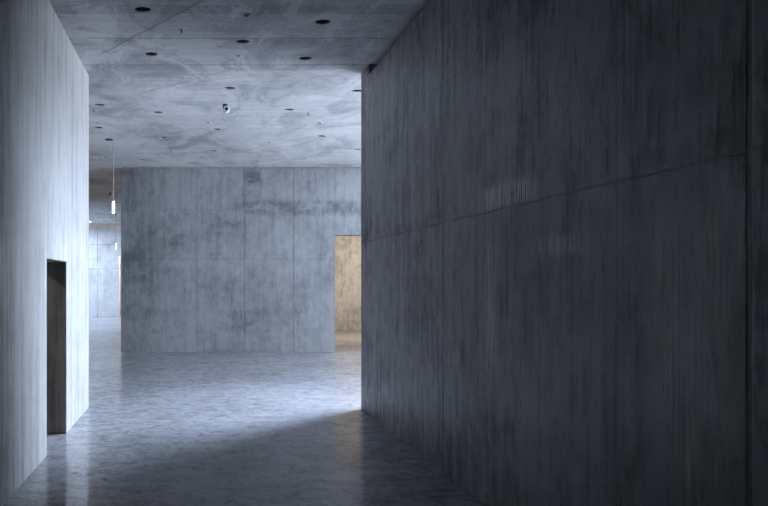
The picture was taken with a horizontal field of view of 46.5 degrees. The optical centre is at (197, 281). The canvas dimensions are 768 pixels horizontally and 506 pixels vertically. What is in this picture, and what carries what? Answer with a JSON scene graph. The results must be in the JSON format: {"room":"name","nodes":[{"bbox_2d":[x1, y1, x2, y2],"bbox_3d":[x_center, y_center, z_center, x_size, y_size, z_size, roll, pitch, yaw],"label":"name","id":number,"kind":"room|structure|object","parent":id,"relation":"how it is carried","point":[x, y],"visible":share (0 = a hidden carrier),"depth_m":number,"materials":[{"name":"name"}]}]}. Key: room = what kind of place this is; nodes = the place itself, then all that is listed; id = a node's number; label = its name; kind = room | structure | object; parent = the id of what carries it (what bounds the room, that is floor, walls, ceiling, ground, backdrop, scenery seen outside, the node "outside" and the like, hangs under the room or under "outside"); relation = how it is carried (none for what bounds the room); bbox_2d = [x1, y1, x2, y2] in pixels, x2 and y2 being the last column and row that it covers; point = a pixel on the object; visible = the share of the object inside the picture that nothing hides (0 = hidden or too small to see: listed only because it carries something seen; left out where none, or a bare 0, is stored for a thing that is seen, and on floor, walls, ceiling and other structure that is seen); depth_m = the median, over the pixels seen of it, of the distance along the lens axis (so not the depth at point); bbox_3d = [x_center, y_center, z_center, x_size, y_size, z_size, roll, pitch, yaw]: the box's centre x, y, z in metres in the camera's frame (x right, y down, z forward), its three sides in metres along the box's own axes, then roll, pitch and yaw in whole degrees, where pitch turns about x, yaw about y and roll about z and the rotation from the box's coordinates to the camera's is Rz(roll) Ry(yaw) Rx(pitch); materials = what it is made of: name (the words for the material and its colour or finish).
{"room":"museum hallway","nodes":[
{"label":"museum hallway","id":0,"kind":"room"},
{"bbox_2d":[0,0,88,505],"bbox_3d":[-1.741,-0.560,-2.025,0.450,4.620,27.950,0,0,0],"label":"wall","id":1,"kind":"structure","parent":0,"point":[44,82],"depth_m":8.28,"materials":[{"name":"concrete"}]},
{"bbox_2d":[89,226,120,316],"bbox_3d":[5.500,-0.560,42.700,27.000,4.620,0.400,0,0,0],"label":"wall","id":2,"kind":"structure","parent":0,"point":[104,259],"depth_m":42.50,"materials":[{"name":"concrete"}]},
{"bbox_2d":[89,224,120,225],"bbox_3d":[-5.000,-2.810,42.475,6.000,0.120,0.050,0,0,0],"label":"trim","id":3,"kind":"structure","parent":2,"relation":"attached to","point":[89,224],"depth_m":42.45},
{"bbox_2d":[120,257,120,314],"bbox_3d":[-3.400,-0.560,44.300,3.600,4.620,2.800,0,0,0],"label":"wall","id":4,"kind":"structure","parent":0,"point":[120,257],"depth_m":45.51,"materials":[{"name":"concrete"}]},
{"bbox_2d":[49,0,429,223],"bbox_3d":[5.500,-3.045,14.750,27.800,0.350,62.300,0,0,0],"label":"ceiling","id":5,"kind":"structure","parent":0,"point":[187,79],"depth_m":12.01,"materials":[{"name":"concrete"}]},
{"bbox_2d":[105,138,114,213],"bbox_3d":[-1.784,-2.123,17.284,0.171,1.493,0.171,0,0,45],"label":"pendant lamp","id":6,"kind":"object","parent":5,"relation":"hanging from","point":[108,139],"visible":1,"depth_m":17.28,"materials":[{"name":"metal"}]},
{"bbox_2d":[135,7,151,11],"bbox_3d":[-0.577,-2.953,9.054,0.183,0.171,0.183,0,0,0],"label":"recessed light","id":7,"kind":"object","parent":5,"relation":"in","point":[138,9],"visible":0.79,"depth_m":9.13,"materials":[{"name":"metal"}]},
{"bbox_2d":[144,52,157,55],"bbox_3d":[-0.588,-2.953,10.825,0.183,0.171,0.183,0,0,0],"label":"recessed light","id":8,"kind":"object","parent":5,"relation":"in","point":[146,53],"visible":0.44,"depth_m":10.90,"materials":[{"name":"metal"}]},
{"bbox_2d":[223,104,228,112],"bbox_3d":[0.452,-2.796,13.826,0.103,0.148,0.180,0,0,0],"label":"security camera","id":9,"kind":"object","parent":5,"relation":"attached to","point":[225,106],"visible":1,"depth_m":13.75,"materials":[{"name":"white plastic"}]},
{"bbox_2d":[235,39,249,43],"bbox_3d":[0.532,-2.953,10.267,0.183,0.171,0.183,0,0,0],"label":"recessed light","id":10,"kind":"object","parent":5,"relation":"in","point":[242,41],"visible":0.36,"depth_m":10.34,"materials":[{"name":"metal"}]},
{"bbox_2d":[241,13,251,16],"bbox_3d":[0.521,-2.860,9.237,0.116,0.019,0.116,0,0,0],"label":"ceiling sensor","id":11,"kind":"object","parent":5,"relation":"attached to","point":[243,14],"visible":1,"depth_m":9.21,"materials":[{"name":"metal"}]},
{"bbox_2d":[298,56,311,59],"bbox_3d":[1.377,-2.953,11.034,0.183,0.171,0.183,0,0,0],"label":"recessed light","id":12,"kind":"object","parent":5,"relation":"in","point":[304,57],"visible":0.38,"depth_m":11.11,"materials":[{"name":"metal"}]},
{"bbox_2d":[314,19,330,24],"bbox_3d":[1.373,-2.953,9.486,0.183,0.171,0.183,0,0,0],"label":"recessed light","id":13,"kind":"object","parent":5,"relation":"in","point":[321,21],"visible":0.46,"depth_m":9.56,"materials":[{"name":"metal"}]},
{"bbox_2d":[121,167,360,351],"bbox_3d":[3.038,-0.560,21.700,9.925,4.620,0.400,0,0,0],"label":"wall","id":14,"kind":"structure","parent":0,"point":[214,259],"depth_m":21.50,"materials":[{"name":"concrete"}]},
{"bbox_2d":[4,315,485,505],"bbox_3d":[5.500,1.900,14.750,27.800,0.300,62.300,0,0,0],"label":"floor","id":15,"kind":"structure","parent":0,"point":[156,428],"depth_m":9.55,"materials":[{"name":"concrete"}]},
{"bbox_2d":[335,236,360,330],"bbox_3d":[2.850,-0.560,31.200,9.500,4.620,0.400,0,0,0],"label":"wall","id":16,"kind":"structure","parent":0,"point":[347,248],"depth_m":31.00,"materials":[{"name":"concrete"}]},
{"bbox_2d":[361,0,767,505],"bbox_3d":[2.421,-0.560,-2.075,0.350,4.620,27.850,0,0,0],"label":"wall","id":17,"kind":"structure","parent":0,"point":[564,203],"depth_m":5.20,"materials":[{"name":"concrete"}]}
]}

